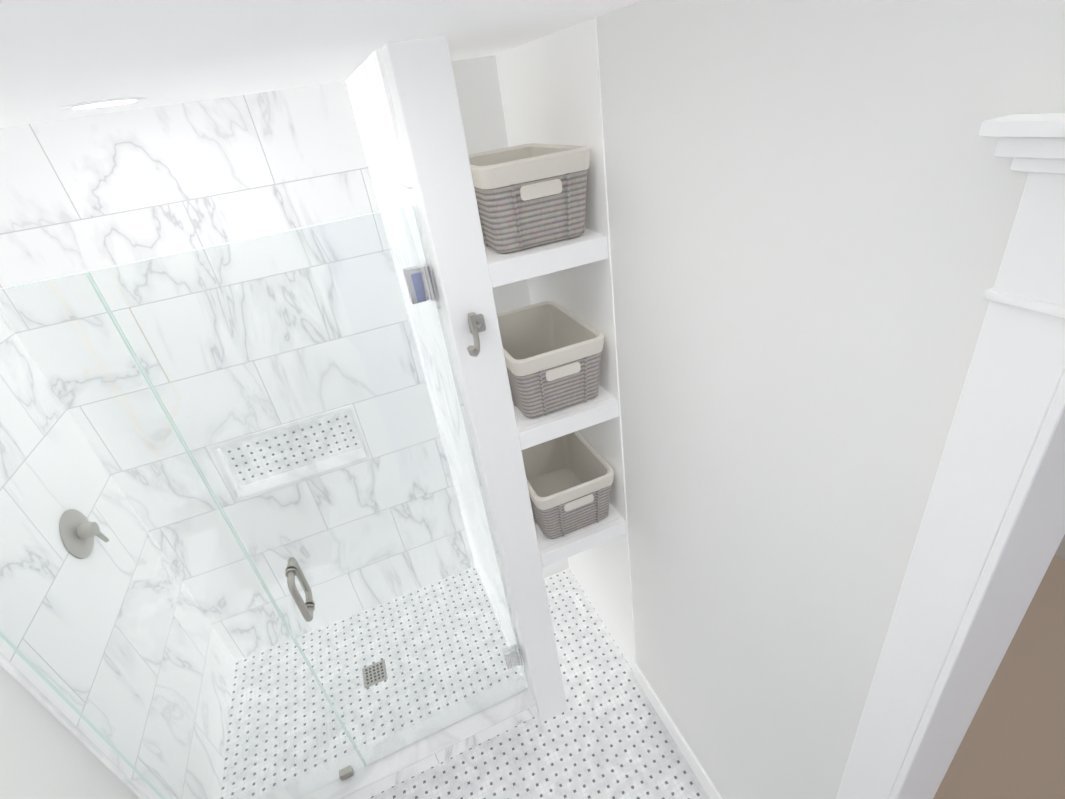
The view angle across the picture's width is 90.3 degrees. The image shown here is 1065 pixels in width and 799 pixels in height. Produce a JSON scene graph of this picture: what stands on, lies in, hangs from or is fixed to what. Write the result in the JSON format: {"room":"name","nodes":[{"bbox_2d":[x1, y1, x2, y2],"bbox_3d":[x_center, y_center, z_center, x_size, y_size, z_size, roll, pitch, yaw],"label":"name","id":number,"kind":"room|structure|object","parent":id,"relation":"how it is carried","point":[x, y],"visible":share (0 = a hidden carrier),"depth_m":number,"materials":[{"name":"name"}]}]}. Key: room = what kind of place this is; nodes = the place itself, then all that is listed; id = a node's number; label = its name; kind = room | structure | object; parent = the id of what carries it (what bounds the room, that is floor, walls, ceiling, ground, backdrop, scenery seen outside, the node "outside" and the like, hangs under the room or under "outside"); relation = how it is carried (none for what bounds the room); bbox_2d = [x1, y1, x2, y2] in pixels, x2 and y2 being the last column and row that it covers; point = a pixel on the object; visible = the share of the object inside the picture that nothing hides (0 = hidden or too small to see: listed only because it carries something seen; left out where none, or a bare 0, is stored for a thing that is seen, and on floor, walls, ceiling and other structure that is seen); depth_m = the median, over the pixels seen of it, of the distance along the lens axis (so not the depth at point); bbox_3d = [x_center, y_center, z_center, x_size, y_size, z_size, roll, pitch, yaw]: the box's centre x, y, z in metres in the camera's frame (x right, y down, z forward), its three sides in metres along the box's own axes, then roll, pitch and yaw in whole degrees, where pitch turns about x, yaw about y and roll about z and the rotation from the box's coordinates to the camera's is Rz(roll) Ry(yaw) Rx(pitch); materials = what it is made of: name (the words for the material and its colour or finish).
{"room":"bathroom","nodes":[
{"label":"bathroom","id":0,"kind":"room"},
{"bbox_2d":[0,665,138,798],"bbox_3d":[-1.223,0.927,0.938,0.120,2.440,3.220,-18,31,-15],"label":"wall","id":1,"kind":"structure","parent":0,"point":[45,753],"depth_m":1.39,"materials":[{"name":"paint"}]},
{"bbox_2d":[0,652,149,798],"bbox_3d":[-1.346,0.697,1.368,0.012,2.440,0.014,-18,31,-15],"label":"trim","id":2,"kind":"structure","parent":1,"relation":"attached to","point":[12,670],"depth_m":1.49,"materials":[{"name":"white stone"}]},
{"bbox_2d":[0,311,235,798],"bbox_3d":[-1.533,0.485,1.786,0.010,2.440,0.995,-18,31,-15],"label":"wall tile","id":3,"kind":"structure","parent":1,"relation":"attached to","point":[21,665],"depth_m":1.80,"materials":[{"name":"stone"}]},
{"bbox_2d":[59,509,108,558],"bbox_3d":[-1.510,0.445,1.794,0.058,0.172,0.172,-18,31,-15],"label":"shower valve","id":4,"kind":"object","parent":3,"relation":"attached to","point":[85,531],"depth_m":1.77,"materials":[{"name":"silver metal"}]},
{"bbox_2d":[0,0,640,127],"bbox_3d":[-0.517,-0.444,0.555,2.029,0.100,3.220,-18,31,-15],"label":"ceiling","id":5,"kind":"structure","parent":0,"point":[56,56],"depth_m":0.85,"materials":[{"name":"paint"}]},
{"bbox_2d":[61,97,145,110],"bbox_3d":[-1.077,-0.745,1.336,0.184,0.006,0.184,-18,31,-15],"label":"recessed light","id":6,"kind":"object","parent":5,"relation":"in","point":[100,104],"visible":1,"depth_m":1.32,"materials":[{"name":"white"}]},
{"bbox_2d":[380,36,567,722],"bbox_3d":[-0.263,0.096,2.113,0.125,2.440,1.060,-18,31,-15],"label":"wall","id":7,"kind":"structure","parent":0,"point":[421,84],"depth_m":1.37,"materials":[{"name":"white paint"}]},
{"bbox_2d":[0,81,474,660],"bbox_3d":[-1.094,0.105,2.324,1.300,2.440,0.106,-18,31,-15],"label":"wall tile","id":8,"kind":"structure","parent":7,"relation":"attached to","point":[84,195],"depth_m":2.05,"materials":[{"name":"stone"}]},
{"bbox_2d":[258,676,537,798],"bbox_3d":[-0.601,1.487,2.151,1.297,0.107,0.140,-18,31,-15],"label":"shower curb","id":9,"kind":"structure","parent":7,"relation":"attached to","point":[407,762],"depth_m":2.16,"materials":[{"name":"stone"}]},
{"bbox_2d":[0,205,527,798],"bbox_3d":[-0.746,0.579,1.622,1.290,2.012,0.140,-18,31,-15],"label":"door glass","id":10,"kind":"object","parent":9,"relation":"on","point":[418,283],"visible":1,"depth_m":1.47,"materials":[{"name":"clear glass"}]},
{"bbox_2d":[345,49,529,688],"bbox_3d":[-0.325,0.116,2.096,0.010,2.440,0.860,-18,31,-15],"label":"wall tile","id":11,"kind":"structure","parent":7,"relation":"attached to","point":[367,85],"depth_m":1.75,"materials":[{"name":"stone"}]},
{"bbox_2d":[467,312,485,356],"bbox_3d":[-0.143,-0.166,1.345,0.073,0.102,0.080,-18,31,-15],"label":"robe hook","id":12,"kind":"object","parent":7,"relation":"attached to","point":[476,323],"visible":1,"depth_m":1.35,"materials":[{"name":"silver metal"}]},
{"bbox_2d":[452,55,568,578],"bbox_3d":[-0.178,-0.123,2.468,0.344,2.440,0.350,-18,31,-15],"label":"wall","id":13,"kind":"structure","parent":0,"point":[479,97],"depth_m":1.83,"materials":[{"name":"white paint"}]},
{"bbox_2d":[484,228,625,567],"bbox_3d":[-0.012,-0.070,1.931,0.337,1.088,0.704,-18,31,-15],"label":"closet shelf","id":14,"kind":"object","parent":13,"relation":"attached to","point":[587,246],"visible":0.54,"depth_m":1.62,"materials":[{"name":"white wood"}]},
{"bbox_2d":[468,143,589,253],"bbox_3d":[-0.047,-0.579,1.502,0.300,0.219,0.418,-18,31,-15],"label":"basket","id":15,"kind":"object","parent":14,"relation":"on","point":[530,195],"visible":0.73,"depth_m":1.34,"materials":[{"name":"wicker"}]},
{"bbox_2d":[497,301,603,417],"bbox_3d":[0.022,-0.139,1.757,0.300,0.219,0.418,-18,31,-15],"label":"basket","id":16,"kind":"object","parent":14,"relation":"on","point":[552,350],"visible":0.79,"depth_m":1.64,"materials":[{"name":"wicker"}]},
{"bbox_2d":[521,431,613,538],"bbox_3d":[0.092,0.301,2.011,0.300,0.219,0.418,-18,31,-15],"label":"basket","id":17,"kind":"object","parent":14,"relation":"on","point":[569,477],"visible":0.67,"depth_m":1.94,"materials":[{"name":"wicker"}]},
{"bbox_2d":[368,555,1064,798],"bbox_3d":[0.654,1.253,2.422,4.150,0.100,4.020,-18,31,-15],"label":"floor","id":18,"kind":"structure","parent":0,"point":[606,735],"depth_m":2.13,"materials":[{"name":"tile"}]},
{"bbox_2d":[221,566,519,798],"bbox_3d":[-0.772,1.327,2.552,1.290,0.030,0.796,-18,31,-15],"label":"shower floor","id":19,"kind":"structure","parent":18,"relation":"on","point":[446,664],"depth_m":2.51,"materials":[{"name":"tile"}]},
{"bbox_2d":[362,659,387,688],"bbox_3d":[-0.756,1.313,2.537,0.110,0.004,0.110,-18,31,-15],"label":"floor drain","id":20,"kind":"object","parent":19,"relation":"on","point":[370,674],"depth_m":2.54,"materials":[{"name":"silver metal"}]},
{"bbox_2d":[495,0,1064,798],"bbox_3d":[0.542,0.391,1.385,0.124,2.440,3.110,-18,31,-15],"label":"wall","id":21,"kind":"structure","parent":0,"point":[812,208],"depth_m":0.99,"materials":[{"name":"paint"}]},
{"bbox_2d":[634,663,722,798],"bbox_3d":[0.628,1.398,1.977,0.013,0.100,0.919,-18,31,-15],"label":"baseboard","id":22,"kind":"structure","parent":21,"relation":"attached to","point":[703,778],"depth_m":2.06,"materials":[{"name":"white"}]},
{"bbox_2d":[836,113,1064,798],"bbox_3d":[0.885,0.853,0.703,0.216,2.230,0.994,-18,31,-15],"label":"door frame","id":23,"kind":"structure","parent":21,"relation":"attached to","point":[990,535],"depth_m":0.70,"materials":[{"name":"white wood"}]},
{"bbox_2d":[1055,535,1064,560],"bbox_3d":[0.391,0.071,1.816,0.010,2.600,3.834,-18,31,-15],"label":"wall","id":24,"kind":"structure","parent":0,"point":[1060,552],"depth_m":0.73,"materials":[{"name":"paint"}]}
]}

